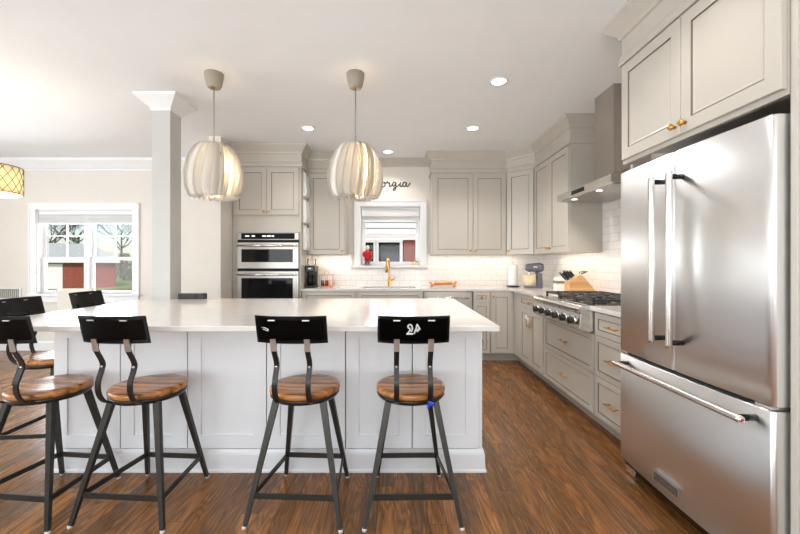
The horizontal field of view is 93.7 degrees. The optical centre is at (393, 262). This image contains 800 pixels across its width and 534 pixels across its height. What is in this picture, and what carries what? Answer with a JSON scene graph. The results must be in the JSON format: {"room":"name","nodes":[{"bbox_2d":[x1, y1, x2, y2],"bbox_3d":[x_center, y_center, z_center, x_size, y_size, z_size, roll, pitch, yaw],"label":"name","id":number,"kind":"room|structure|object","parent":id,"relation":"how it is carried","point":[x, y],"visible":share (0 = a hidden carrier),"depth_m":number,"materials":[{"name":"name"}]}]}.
{"room":"kitchen","nodes":[
{"label":"kitchen","id":0,"kind":"room"},
{"bbox_2d":[152,111,232,298],"bbox_3d":[-2.055,-0.115,4.300,0.170,2.700,2.000,0,0,0],"label":"column","id":1,"kind":"structure","parent":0,"point":[166,125],"depth_m":3.34,"materials":[{"name":"paint"}]},
{"bbox_2d":[133,91,197,118],"bbox_3d":[-2.050,-1.403,3.385,0.360,0.125,0.370,0,0,0],"label":"trim","id":2,"kind":"structure","parent":1,"relation":"attached to","point":[172,101],"depth_m":3.26,"materials":[{"name":"white paint"}]},
{"bbox_2d":[0,167,429,340],"bbox_3d":[-2.150,-0.115,5.380,8.500,2.700,0.160,0,0,0],"label":"wall","id":3,"kind":"structure","parent":0,"point":[39,186],"depth_m":5.30,"materials":[{"name":"paint"}]},
{"bbox_2d":[0,287,21,298],"bbox_3d":[-5.450,0.430,5.288,0.380,0.170,0.020,0,0,0],"label":"air vent","id":4,"kind":"object","parent":3,"relation":"in","point":[5,292],"visible":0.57,"depth_m":5.28,"materials":[{"name":"white paint"}]},
{"bbox_2d":[0,341,53,350],"bbox_3d":[-4.194,1.170,4.809,4.411,0.130,0.981,0,0,0],"label":"baseboard","id":5,"kind":"structure","parent":3,"relation":"attached to","point":[40,345],"depth_m":5.28,"materials":[{"name":"white paint"}]},
{"bbox_2d":[26,203,140,301],"bbox_3d":[-4.370,-0.146,5.355,1.580,1.403,0.210,0,0,0],"label":"window","id":6,"kind":"structure","parent":3,"relation":"in","point":[38,234],"depth_m":5.28,"materials":[{"name":"white paint"}]},
{"bbox_2d":[38,211,131,223],"bbox_3d":[-4.370,-0.646,5.333,1.328,0.179,0.054,0,0,0],"label":"window blind","id":7,"kind":"object","parent":6,"relation":"attached to","point":[45,217],"visible":0.82,"depth_m":5.31,"materials":[{"name":"white fabric"}]},
{"bbox_2d":[0,157,185,170],"bbox_3d":[-4.270,-1.385,5.250,4.260,0.160,0.100,0,0,0],"label":"trim","id":8,"kind":"structure","parent":3,"relation":"attached to","point":[26,163],"depth_m":5.23,"materials":[{"name":"white paint"}]},
{"bbox_2d":[230,143,333,172],"bbox_3d":[-1.199,-1.329,4.768,1.616,0.269,0.479,0,0,-26],"label":"trim","id":9,"kind":"structure","parent":3,"relation":"attached to","point":[249,154],"depth_m":4.64,"materials":[{"name":"paint"}]},
{"bbox_2d":[307,173,348,254],"bbox_3d":[-0.897,-0.739,5.109,0.508,1.253,0.382,0,0,0],"label":"upper cabinet","id":10,"kind":"object","parent":3,"relation":"attached to","point":[328,226],"visible":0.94,"depth_m":4.96,"materials":[{"name":"paint"}]},
{"bbox_2d":[353,200,427,267],"bbox_3d":[-0.051,-0.410,5.355,1.049,0.951,0.210,0,0,0],"label":"window","id":11,"kind":"structure","parent":3,"relation":"in","point":[420,237],"depth_m":5.28,"materials":[{"name":"white paint"}]},
{"bbox_2d":[362,245,372,265],"bbox_3d":[-0.375,-0.110,5.305,0.147,0.290,0.120,0,0,0],"label":"figurine","id":12,"kind":"object","parent":11,"relation":"on","point":[367,254],"visible":0.97,"depth_m":5.27,"materials":[{"name":"red"}]},
{"bbox_2d":[362,208,418,220],"bbox_3d":[-0.051,-0.694,5.330,0.816,0.185,0.067,0,0,0],"label":"roman shade","id":13,"kind":"object","parent":11,"relation":"attached to","point":[368,214],"visible":1,"depth_m":5.31,"materials":[{"name":"white fabric"}]},
{"bbox_2d":[383,181,409,190],"bbox_3d":[-0.061,-1.112,5.294,0.592,0.202,0.013,0,0,0],"label":"word sign","id":14,"kind":"object","parent":3,"relation":"attached to","point":[387,181],"visible":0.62,"depth_m":5.29,"materials":[{"name":"black metal"}]},
{"bbox_2d":[379,158,427,166],"bbox_3d":[-0.069,-1.409,5.258,1.138,0.109,0.085,0,0,0],"label":"trim","id":15,"kind":"structure","parent":3,"relation":"attached to","point":[385,162],"depth_m":5.25,"materials":[{"name":"paint"}]},
{"bbox_2d":[312,253,541,285],"bbox_3d":[0.474,0.092,5.296,3.252,0.455,0.008,0,0,0],"label":"tiled wall","id":16,"kind":"structure","parent":3,"relation":"attached to","point":[467,270],"depth_m":5.29,"materials":[{"name":"white tile"}]},
{"bbox_2d":[430,173,505,254],"bbox_3d":[0.996,-0.739,5.109,0.982,1.253,0.382,0,0,0],"label":"upper cabinet","id":17,"kind":"object","parent":3,"relation":"attached to","point":[468,210],"visible":0.99,"depth_m":4.96,"materials":[{"name":"paint"}]},
{"bbox_2d":[424,114,594,177],"bbox_3d":[1.334,-1.329,4.565,2.337,0.269,0.801,0,0,44],"label":"trim","id":18,"kind":"structure","parent":3,"relation":"attached to","point":[569,129],"depth_m":4.78,"materials":[{"name":"paint"}]},
{"bbox_2d":[506,167,552,254],"bbox_3d":[1.790,-0.739,4.994,0.619,1.253,0.612,0,0,0],"label":"upper cabinet","id":19,"kind":"object","parent":3,"relation":"attached to","point":[519,184],"visible":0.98,"depth_m":4.82,"materials":[{"name":"paint"}]},
{"bbox_2d":[0,0,627,157],"bbox_3d":[-2.150,-1.515,1.150,8.900,0.100,8.700,0,0,0],"label":"ceiling","id":20,"kind":"structure","parent":0,"point":[71,70],"depth_m":2.85,"materials":[{"name":"paint"}]},
{"bbox_2d":[0,163,23,197],"bbox_3d":[-3.265,-1.006,2.980,0.468,0.917,0.468,0,0,0],"label":"lamp","id":21,"kind":"object","parent":20,"relation":"hanging from","point":[11,177],"visible":1,"depth_m":2.99,"materials":[{"name":"beige fabric"}]},
{"bbox_2d":[0,191,21,197],"bbox_3d":[-3.265,-0.556,2.980,0.436,0.016,0.436,0,0,0],"label":"diffuser","id":22,"kind":"object","parent":21,"relation":"attached to","point":[3,194],"depth_m":3.04,"materials":[{"name":"beige"}]},
{"bbox_2d":[182,69,243,201],"bbox_3d":[-1.392,-0.983,2.900,0.430,0.965,0.431,0,0,-6],"label":"pendant lamp","id":23,"kind":"object","parent":20,"relation":"hanging from","point":[212,170],"visible":1,"depth_m":2.78,"materials":[{"name":"beige fabric"}]},
{"bbox_2d":[301,126,314,130],"bbox_3d":[-0.933,-1.460,4.070,0.156,0.008,0.156,0,0,0],"label":"recessed light","id":24,"kind":"object","parent":20,"relation":"in","point":[306,128],"visible":1,"depth_m":4.08,"materials":[{"name":"white paint"}]},
{"bbox_2d":[327,69,382,201],"bbox_3d":[-0.298,-0.983,2.900,0.430,0.965,0.431,0,0,0],"label":"pendant lamp","id":25,"kind":"object","parent":20,"relation":"hanging from","point":[355,171],"visible":1,"depth_m":2.79,"materials":[{"name":"beige fabric"}]},
{"bbox_2d":[382,150,393,153],"bbox_3d":[-0.080,-1.460,4.930,0.156,0.008,0.156,0,0,0],"label":"recessed light","id":26,"kind":"object","parent":20,"relation":"in","point":[384,151],"visible":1,"depth_m":4.92,"materials":[{"name":"white paint"}]},
{"bbox_2d":[466,126,479,130],"bbox_3d":[0.857,-1.460,4.070,0.156,0.008,0.156,0,0,0],"label":"recessed light","id":27,"kind":"object","parent":20,"relation":"in","point":[470,128],"visible":1,"depth_m":4.08,"materials":[{"name":"white paint"}]},
{"bbox_2d":[489,77,508,85],"bbox_3d":[0.845,-1.460,3.020,0.156,0.008,0.156,0,0,0],"label":"recessed light","id":28,"kind":"object","parent":20,"relation":"in","point":[497,81],"visible":1,"depth_m":3.02,"materials":[{"name":"white paint"}]},
{"bbox_2d":[0,351,706,533],"bbox_3d":[-2.150,1.265,1.150,8.500,0.060,8.300,0,0,0],"label":"floor","id":29,"kind":"structure","parent":0,"point":[551,468],"depth_m":2.03,"materials":[{"name":"brown wood"}]},
{"bbox_2d":[0,296,53,439],"bbox_3d":[-2.334,0.737,2.550,0.511,0.997,0.475,0,0,0],"label":"bar stool","id":30,"kind":"object","parent":29,"relation":"on","point":[21,306],"visible":0.51,"depth_m":2.50,"materials":[{"name":"black metal"}]},
{"bbox_2d":[0,316,120,533],"bbox_3d":[-1.782,0.737,1.926,0.475,0.997,0.511,0,0,6],"label":"bar stool","id":31,"kind":"object","parent":29,"relation":"on","point":[14,330],"visible":0.99,"depth_m":1.81,"materials":[{"name":"black metal"}]},
{"bbox_2d":[56,288,94,310],"bbox_3d":[-3.530,0.759,4.384,0.400,0.954,0.496,0,0,0],"label":"dining chair","id":32,"kind":"object","parent":29,"relation":"on","point":[63,299],"visible":0.23,"depth_m":4.15,"materials":[{"name":"fabric"}]},
{"bbox_2d":[68,290,104,308],"bbox_3d":[-2.334,0.737,3.110,0.511,0.997,0.475,0,0,0],"label":"bar stool","id":33,"kind":"object","parent":29,"relation":"on","point":[86,298],"visible":0.31,"depth_m":3.14,"materials":[{"name":"black metal"}]},
{"bbox_2d":[67,315,208,533],"bbox_3d":[-1.270,0.737,1.926,0.475,0.997,0.511,0,0,4],"label":"bar stool","id":34,"kind":"object","parent":29,"relation":"on","point":[147,390],"visible":1,"depth_m":1.78,"materials":[{"name":"black metal"}]},
{"bbox_2d":[44,331,486,472],"bbox_3d":[-0.756,0.791,2.748,2.603,0.887,1.081,0,0,0],"label":"kitchen island","id":35,"kind":"object","parent":29,"relation":"on","point":[229,374],"visible":0.52,"depth_m":2.22,"materials":[{"name":"paint"}]},
{"bbox_2d":[28,298,499,330],"bbox_3d":[-0.849,0.334,2.643,2.772,0.028,1.485,0,0,0],"label":"island countertop","id":36,"kind":"structure","parent":35,"relation":"on","point":[209,314],"depth_m":2.42,"materials":[{"name":"white stone"}]},
{"bbox_2d":[178,293,206,298],"bbox_3d":[-1.795,0.295,3.345,0.230,0.050,0.060,0,0,0],"label":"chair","id":37,"kind":"object","parent":36,"relation":"on","point":[180,295],"visible":1,"depth_m":3.31,"materials":[{"name":"black plastic"}]},
{"bbox_2d":[233,167,311,297],"bbox_3d":[-1.575,-0.065,4.943,0.845,2.600,0.704,0,0,0],"label":"tall cabinet","id":38,"kind":"object","parent":29,"relation":"on","point":[271,199],"visible":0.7,"depth_m":4.63,"materials":[{"name":"paint"}]},
{"bbox_2d":[236,232,298,297],"bbox_3d":[-1.552,0.198,4.597,0.758,1.155,0.102,0,0,0],"label":"double oven","id":39,"kind":"object","parent":38,"relation":"in","point":[267,262],"visible":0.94,"depth_m":4.61,"materials":[{"name":"silver metal"}]},
{"bbox_2d":[303,170,309,198],"bbox_3d":[-1.126,-1.010,4.835,0.050,0.330,0.200,0,0,0],"label":"pocket","id":40,"kind":"object","parent":38,"relation":"attached to","point":[306,184],"visible":1,"depth_m":4.75,"materials":[{"name":"white plastic"}]},
{"bbox_2d":[303,224,309,249],"bbox_3d":[-1.126,-0.330,4.835,0.050,0.330,0.200,0,0,0],"label":"pocket","id":41,"kind":"object","parent":38,"relation":"attached to","point":[306,236],"visible":1,"depth_m":4.75,"materials":[{"name":"white plastic"}]},
{"bbox_2d":[303,197,309,224],"bbox_3d":[-1.126,-0.670,4.835,0.050,0.330,0.200,0,0,0],"label":"pocket","id":42,"kind":"object","parent":38,"relation":"attached to","point":[306,210],"visible":1,"depth_m":4.75,"materials":[{"name":"white plastic"}]},
{"bbox_2d":[242,315,349,533],"bbox_3d":[-0.460,0.737,1.926,0.475,0.997,0.511,0,0,3],"label":"bar stool","id":43,"kind":"object","parent":29,"relation":"on","point":[306,389],"visible":1,"depth_m":1.77,"materials":[{"name":"black metal"}]},
{"bbox_2d":[302,291,356,297],"bbox_3d":[-0.806,0.792,4.961,0.689,0.885,0.678,0,0,0],"label":"base cabinet","id":44,"kind":"object","parent":29,"relation":"on","point":[305,294],"visible":0.07,"depth_m":4.66,"materials":[{"name":"paint"}]},
{"bbox_2d":[301,286,555,296],"bbox_3d":[0.469,0.335,4.492,3.243,0.030,1.599,0,0,0],"label":"countertop","id":45,"kind":"structure","parent":44,"relation":"on","point":[527,291],"depth_m":4.71,"materials":[{"name":"white stone"}]},
{"bbox_2d":[305,259,317,287],"bbox_3d":[-1.082,0.134,4.929,0.130,0.372,0.242,0,0,0],"label":"coffee maker","id":46,"kind":"object","parent":45,"relation":"on","point":[312,278],"visible":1,"depth_m":4.84,"materials":[{"name":"black plastic"}]},
{"bbox_2d":[319,271,332,286],"bbox_3d":[-0.900,0.210,5.020,0.176,0.219,0.125,0,0,0],"label":"wire rack","id":47,"kind":"object","parent":45,"relation":"on","point":[328,271],"visible":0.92,"depth_m":4.96,"materials":[{"name":"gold metal"}]},
{"bbox_2d":[385,258,395,285],"bbox_3d":[-0.077,0.127,5.136,0.108,0.386,0.214,0,0,35],"label":"faucet","id":48,"kind":"object","parent":45,"relation":"on","point":[387,266],"visible":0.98,"depth_m":5.18,"materials":[{"name":"gold metal"}]},
{"bbox_2d":[429,281,456,286],"bbox_3d":[0.660,0.281,5.050,0.372,0.078,0.170,0,0,0],"label":"wooden tray","id":49,"kind":"object","parent":45,"relation":"on","point":[435,282],"visible":0.98,"depth_m":5.01,"materials":[{"name":"brown wood"}]},
{"bbox_2d":[506,261,519,286],"bbox_3d":[1.600,0.149,5.040,0.170,0.342,0.170,0,0,0],"label":"paper towel holder","id":50,"kind":"object","parent":45,"relation":"on","point":[513,269],"visible":0.98,"depth_m":4.99,"materials":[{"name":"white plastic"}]},
{"bbox_2d":[522,263,543,287],"bbox_3d":[1.779,0.159,4.800,0.271,0.323,0.182,0,0,0],"label":"stand mixer","id":51,"kind":"object","parent":45,"relation":"on","point":[528,279],"visible":1,"depth_m":4.75,"materials":[{"name":"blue metal"}]},
{"bbox_2d":[522,274,535,285],"bbox_3d":[1.728,0.218,4.800,0.170,0.145,0.182,0,0,0],"label":"bowl","id":52,"kind":"object","parent":51,"relation":"on","point":[529,279],"depth_m":4.74,"materials":[{"name":"beige ceramic"}]},
{"bbox_2d":[553,277,564,290],"bbox_3d":[1.830,0.236,4.130,0.116,0.168,0.116,0,0,0],"label":"canister","id":53,"kind":"object","parent":45,"relation":"on","point":[558,282],"visible":0.66,"depth_m":4.08,"materials":[{"name":"white ceramic"}]},
{"bbox_2d":[533,291,620,331],"bbox_3d":[1.691,0.393,3.232,0.728,0.240,0.911,0,0,0],"label":"gas cooktop","id":54,"kind":"object","parent":45,"relation":"in","point":[572,309],"visible":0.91,"depth_m":3.04,"materials":[{"name":"silver metal"}]},
{"bbox_2d":[564,275,594,290],"bbox_3d":[1.927,0.220,3.860,0.294,0.200,0.120,0,0,0],"label":"knife block","id":55,"kind":"object","parent":45,"relation":"on","point":[578,283],"visible":0.63,"depth_m":3.80,"materials":[{"name":"brown wood"}]},
{"bbox_2d":[561,271,569,281],"bbox_3d":[1.754,0.139,3.830,0.096,0.104,0.018,0,0,0],"label":"knife","id":56,"kind":"object","parent":55,"relation":"in","point":[562,272],"visible":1,"depth_m":3.82,"materials":[{"name":"black plastic"}]},
{"bbox_2d":[564,270,572,278],"bbox_3d":[1.788,0.120,3.830,0.090,0.096,0.018,0,0,0],"label":"knife","id":57,"kind":"object","parent":55,"relation":"in","point":[565,271],"visible":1,"depth_m":3.82,"materials":[{"name":"black plastic"}]},
{"bbox_2d":[357,291,422,297],"bbox_3d":[-0.048,0.792,4.964,0.825,0.885,0.672,0,0,0],"label":"base cabinet","id":58,"kind":"object","parent":29,"relation":"on","point":[360,294],"visible":0.07,"depth_m":4.66,"materials":[{"name":"paint"}]},
{"bbox_2d":[362,315,464,532],"bbox_3d":[0.086,0.737,1.926,0.475,0.997,0.511,0,0,-1],"label":"bar stool","id":59,"kind":"object","parent":29,"relation":"on","point":[398,389],"visible":1,"depth_m":1.76,"materials":[{"name":"black metal"}]},
{"bbox_2d":[423,291,471,308],"bbox_3d":[0.672,0.795,4.935,0.599,0.880,0.650,0,0,0],"label":"dishwasher","id":60,"kind":"object","parent":29,"relation":"on","point":[464,297],"visible":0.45,"depth_m":4.66,"materials":[{"name":"grey"}]},
{"bbox_2d":[472,291,489,359],"bbox_3d":[1.090,0.792,4.964,0.210,0.885,0.672,0,0,0],"label":"base cabinet","id":61,"kind":"object","parent":29,"relation":"on","point":[480,299],"visible":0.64,"depth_m":4.66,"materials":[{"name":"paint"}]},
{"bbox_2d":[488,291,527,367],"bbox_3d":[1.647,0.792,4.860,0.900,0.885,0.880,0,0,0],"label":"base cabinet","id":62,"kind":"object","parent":29,"relation":"on","point":[504,305],"visible":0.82,"depth_m":4.66,"materials":[{"name":"paint"}]},
{"bbox_2d":[520,294,552,386],"bbox_3d":[1.768,0.792,4.065,0.654,0.885,0.706,0,0,0],"label":"base cabinet","id":63,"kind":"object","parent":29,"relation":"on","point":[532,346],"visible":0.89,"depth_m":4.03,"materials":[{"name":"paint"}]},
{"bbox_2d":[544,318,606,429],"bbox_3d":[1.768,0.877,3.244,0.654,0.715,0.932,0,0,0],"label":"base cabinet","id":64,"kind":"object","parent":29,"relation":"on","point":[569,353],"visible":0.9,"depth_m":3.14,"materials":[{"name":"paint"}]},
{"bbox_2d":[595,312,621,440],"bbox_3d":[1.768,0.792,2.522,0.654,0.885,0.505,0,0,0],"label":"base cabinet","id":65,"kind":"object","parent":29,"relation":"on","point":[607,327],"visible":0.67,"depth_m":2.60,"materials":[{"name":"paint"}]},
{"bbox_2d":[591,306,620,316],"bbox_3d":[1.773,0.335,2.522,0.636,0.030,0.505,0,0,0],"label":"countertop","id":66,"kind":"structure","parent":65,"relation":"on","point":[610,310],"depth_m":2.63,"materials":[{"name":"white stone"}]},
{"bbox_2d":[631,164,642,168],"bbox_3d":[1.765,0.321,2.257,0.670,1.829,0.022,0,0,0],"label":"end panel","id":67,"kind":"object","parent":29,"relation":"on","point":[632,165],"visible":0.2,"depth_m":2.25,"materials":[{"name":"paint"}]},
{"bbox_2d":[611,114,790,533],"bbox_3d":[1.664,0.347,1.784,0.824,1.775,0.907,0,0,0],"label":"refrigerator","id":68,"kind":"object","parent":29,"relation":"on","point":[705,363],"visible":1,"depth_m":1.57,"materials":[{"name":"grey metal"}]},
{"bbox_2d":[791,0,799,533],"bbox_3d":[1.748,-0.065,1.308,0.705,2.600,0.025,0,0,0],"label":"end panel","id":69,"kind":"object","parent":29,"relation":"on","point":[795,4],"visible":1,"depth_m":1.30,"materials":[{"name":"paint"}]},
{"bbox_2d":[651,153,669,160],"bbox_3d":[2.180,-0.115,1.230,0.160,2.700,8.460,0,0,0],"label":"wall","id":70,"kind":"structure","parent":0,"point":[654,156],"depth_m":2.99,"materials":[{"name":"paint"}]},
{"bbox_2d":[534,144,602,253],"bbox_3d":[1.909,-0.739,4.223,0.382,1.253,0.926,0,0,0],"label":"upper cabinet","id":71,"kind":"object","parent":70,"relation":"attached to","point":[559,227],"visible":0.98,"depth_m":3.80,"materials":[{"name":"paint"}]},
{"bbox_2d":[542,198,620,293],"bbox_3d":[2.096,-0.198,3.781,0.008,1.035,3.022,0,0,0],"label":"tiled wall","id":72,"kind":"structure","parent":70,"relation":"attached to","point":[603,268],"depth_m":3.74,"materials":[{"name":"white tile"}]},
{"bbox_2d":[557,83,650,201],"bbox_3d":[1.843,-1.026,3.225,0.493,0.878,0.910,0,0,0],"label":"range hood","id":73,"kind":"object","parent":70,"relation":"attached to","point":[609,167],"visible":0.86,"depth_m":3.13,"materials":[{"name":"silver metal"}]},
{"bbox_2d":[601,0,698,66],"bbox_3d":[1.702,-1.329,1.784,0.795,0.269,1.151,0,0,0],"label":"trim","id":74,"kind":"structure","parent":70,"relation":"attached to","point":[637,23],"depth_m":2.07,"materials":[{"name":"paint"}]},
{"bbox_2d":[622,0,790,164],"bbox_3d":[1.714,-0.980,1.798,0.752,0.770,0.953,0,0,0],"label":"upper cabinet","id":75,"kind":"object","parent":70,"relation":"attached to","point":[722,66],"visible":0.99,"depth_m":1.67,"materials":[{"name":"paint"}]},
{"label":"outside","id":76,"kind":"structure","parent":0,"visible":0},
{"bbox_2d":[48,275,131,290],"bbox_3d":[-10.000,2.785,47.800,100.000,0.200,84.400,0,0,0],"label":"ground","id":77,"kind":"structure","parent":76,"point":[121,285],"depth_m":41.10,"materials":[{"name":"green plant"}]},
{"bbox_2d":[49,224,83,242],"bbox_3d":[-49.910,-3.298,54.166,12.432,11.973,10.913,0,0,-28],"label":"bare tree","id":78,"kind":"object","parent":77,"relation":"on","point":[70,225],"visible":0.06,"depth_m":53.29,"materials":[{"name":"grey plant"}]},
{"bbox_2d":[49,224,98,243],"bbox_3d":[-60.022,-5.128,70.076,13.772,15.630,15.425,0,0,6],"label":"bare tree","id":79,"kind":"object","parent":77,"relation":"on","point":[82,231],"visible":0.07,"depth_m":70.14,"materials":[{"name":"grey plant"}]},
{"bbox_2d":[68,237,80,243],"bbox_3d":[-53.078,-0.831,62.122,4.664,7.031,5.108,0,0,0],"label":"evergreen tree","id":80,"kind":"object","parent":77,"relation":"on","point":[74,238],"visible":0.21,"depth_m":62.05,"materials":[{"name":"green plant"}]},
{"bbox_2d":[48,243,119,288],"bbox_3d":[-35.883,0.235,43.511,6.600,4.900,9.050,0,0,-36],"label":"brick house","id":81,"kind":"structure","parent":77,"relation":"on","point":[61,273],"depth_m":40.28,"materials":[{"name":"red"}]},
{"bbox_2d":[97,224,131,277],"bbox_3d":[-47.857,-4.594,65.803,14.725,14.563,13.041,0,0,38],"label":"bare tree","id":82,"kind":"object","parent":77,"relation":"on","point":[128,227],"visible":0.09,"depth_m":66.03,"materials":[{"name":"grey plant"}]},
{"bbox_2d":[116,253,131,280],"bbox_3d":[-41.105,0.535,56.868,4.015,4.300,4.279,0,0,0],"label":"shrub","id":83,"kind":"object","parent":77,"relation":"on","point":[126,263],"visible":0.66,"depth_m":56.76,"materials":[{"name":"green plant"}]},
{"bbox_2d":[124,266,131,281],"bbox_3d":[-33.844,1.010,49.440,2.749,3.350,2.888,0,0,0],"label":"shrub","id":84,"kind":"object","parent":77,"relation":"on","point":[130,272],"visible":0.1,"depth_m":48.95,"materials":[{"name":"green plant"}]},
{"bbox_2d":[365,221,415,261],"bbox_3d":[-0.500,-1.065,12.200,9.600,6.000,7.000,0,0,0],"label":"neighbor house","id":85,"kind":"structure","parent":77,"relation":"on","point":[396,250],"depth_m":9.18,"materials":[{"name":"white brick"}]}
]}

